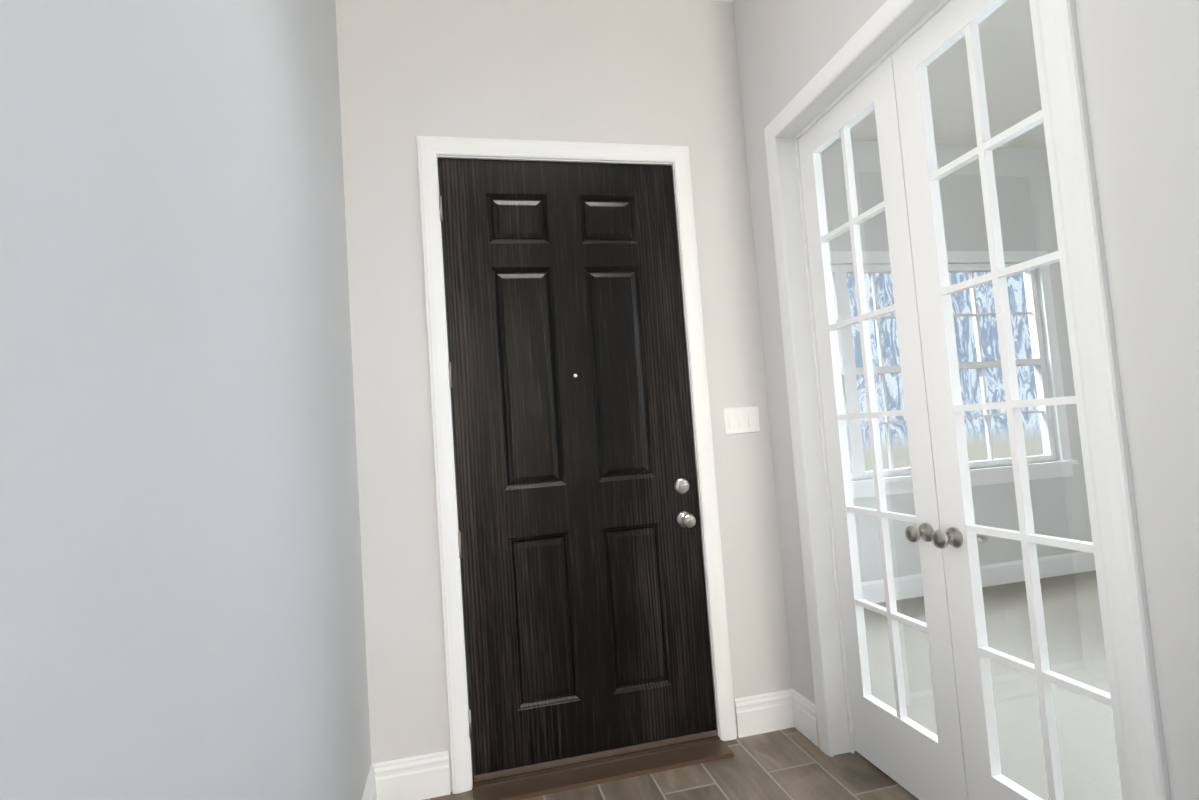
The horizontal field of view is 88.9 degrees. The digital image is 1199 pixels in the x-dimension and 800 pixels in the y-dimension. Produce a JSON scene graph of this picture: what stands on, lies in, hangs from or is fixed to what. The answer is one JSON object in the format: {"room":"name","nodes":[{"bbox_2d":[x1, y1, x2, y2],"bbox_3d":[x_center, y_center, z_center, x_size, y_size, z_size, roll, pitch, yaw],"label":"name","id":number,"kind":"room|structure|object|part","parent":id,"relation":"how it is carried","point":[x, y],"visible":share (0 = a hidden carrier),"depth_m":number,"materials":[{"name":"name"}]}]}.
{"room":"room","nodes":[
{"label":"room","id":0,"kind":"room"},
{"bbox_2d":[0,0,370,799],"bbox_3d":[0.055,-0.515,-2.377,0.130,3.320,9.903,-3,-3,-13],"label":"wall","id":1,"kind":"structure","parent":0,"point":[180,584],"depth_m":0.86,"materials":[{"name":"paint"}]},
{"bbox_2d":[361,762,384,799],"bbox_3d":[0.238,1.058,-2.453,0.016,0.152,9.643,-3,-3,-13],"label":"baseboard","id":2,"kind":"structure","parent":1,"relation":"attached to","point":[374,789],"depth_m":2.22,"materials":[{"name":"white wood"}]},
{"bbox_2d":[335,0,792,791],"bbox_3d":[-0.061,-0.214,2.598,1.842,3.320,0.130,-3,-3,-13],"label":"wall","id":3,"kind":"structure","parent":0,"point":[653,72],"depth_m":2.52,"materials":[{"name":"paint"}]},
{"bbox_2d":[416,136,736,793],"bbox_3d":[-0.094,0.182,2.551,1.151,2.531,0.150,-3,-3,-13],"label":"door frame","id":4,"kind":"structure","parent":3,"relation":"attached to","point":[430,149],"depth_m":2.49,"materials":[{"name":"white wood"}]},
{"bbox_2d":[438,158,716,781],"bbox_3d":[-0.081,0.209,2.486,1.001,2.432,0.118,-3,-3,-13],"label":"front door","id":5,"kind":"structure","parent":3,"relation":"in","point":[585,612],"depth_m":2.49,"materials":[{"name":"black wood"}]},
{"bbox_3d":[-0.568,0.234,2.397,0.012,2.105,0.042,-3,-3,-13],"label":"front door hinges","id":6,"kind":"part","parent":5,"relation":"part of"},
{"bbox_2d":[472,735,733,799],"bbox_3d":[0.009,1.429,2.418,1.001,0.016,0.272,-3,-3,-13],"label":"front door threshold sill","id":7,"kind":"structure","parent":3,"relation":"attached to","point":[540,782],"depth_m":2.34,"materials":[{"name":"brown wood"}]},
{"bbox_2d":[713,0,733,1],"bbox_3d":[0.837,-2.174,-2.075,1.712,0.092,9.643,-3,-3,-13],"label":"crown molding","id":8,"kind":"structure","parent":3,"relation":"attached to","point":[724,0],"depth_m":2.79,"materials":[{"name":"white wood"}]},
{"bbox_2d":[723,406,759,434],"bbox_3d":[0.619,0.088,2.657,0.162,0.114,0.010,-3,-3,-13],"label":"switch plate","id":9,"kind":"object","parent":3,"relation":"attached to","point":[737,420],"visible":1,"depth_m":2.65,"materials":[{"name":"white plastic"}]},
{"bbox_2d":[734,688,808,737],"bbox_3d":[0.707,1.320,2.568,0.273,0.152,0.043,-3,-3,-13],"label":"baseboard","id":10,"kind":"structure","parent":3,"relation":"attached to","point":[783,709],"depth_m":2.57,"materials":[{"name":"white wood"}]},
{"bbox_2d":[424,570,1122,799],"bbox_3d":[2.719,1.083,-1.196,5.665,0.100,11.260,-3,-3,-13],"label":"floor","id":11,"kind":"structure","parent":0,"point":[921,685],"depth_m":2.44,"materials":[{"name":"tile"}]},
{"bbox_2d":[837,0,1045,148],"bbox_3d":[2.677,-2.127,2.582,3.693,0.100,4.360,-3,-3,-13],"label":"ceiling","id":12,"kind":"structure","parent":0,"point":[948,59],"depth_m":3.87,"materials":[{"name":"white paint"}]},
{"bbox_2d":[820,140,1091,581],"bbox_3d":[2.270,-0.266,4.524,3.563,3.320,0.130,-3,-3,-13],"label":"wall","id":13,"kind":"structure","parent":0,"point":[1042,212],"depth_m":4.64,"materials":[{"name":"white paint"}]},
{"bbox_2d":[830,251,1077,498],"bbox_3d":[2.217,-0.213,4.462,2.800,1.755,0.140,-3,-3,-13],"label":"window","id":14,"kind":"structure","parent":13,"relation":"in","point":[848,371],"depth_m":4.61,"materials":[{"name":"white"}]},
{"bbox_2d":[861,551,1095,602],"bbox_3d":[2.386,1.307,4.358,3.540,0.150,0.015,-3,-3,-13],"label":"baseboard","id":15,"kind":"structure","parent":13,"relation":"attached to","point":[1001,574],"depth_m":4.47,"materials":[{"name":"white wood"}]},
{"bbox_2d":[733,0,1198,799],"bbox_3d":[1.008,-0.340,1.748,0.130,3.320,2.012,-3,-3,-13],"label":"wall","id":16,"kind":"structure","parent":0,"point":[1139,58],"depth_m":1.21,"materials":[{"name":"paint"}]},
{"bbox_2d":[798,54,967,799],"bbox_3d":[0.978,0.118,2.172,0.173,2.438,0.566,-3,-3,-13],"label":"french door","id":17,"kind":"structure","parent":16,"relation":"in","point":[911,756],"depth_m":2.13,"materials":[{"name":"white wood"}]},
{"bbox_2d":[764,0,1170,799],"bbox_3d":[0.989,0.069,1.886,0.150,2.525,1.276,-3,-3,-13],"label":"door frame","id":18,"kind":"structure","parent":16,"relation":"attached to","point":[1138,698],"depth_m":1.34,"materials":[{"name":"white wood"}]},
{"bbox_2d":[892,0,1129,799],"bbox_3d":[1.103,0.076,1.619,0.173,2.438,0.566,-3,-3,-13],"label":"french door","id":19,"kind":"structure","parent":16,"relation":"in","point":[958,536],"depth_m":1.74,"materials":[{"name":"white wood"}]},
{"label":"outside","id":20,"kind":"structure","parent":0,"visible":0},
{"bbox_2d":[847,272,1043,470],"bbox_3d":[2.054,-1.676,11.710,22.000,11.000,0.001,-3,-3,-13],"label":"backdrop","id":21,"kind":"structure","parent":20,"point":[1023,348],"depth_m":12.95,"materials":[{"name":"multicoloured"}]}
]}

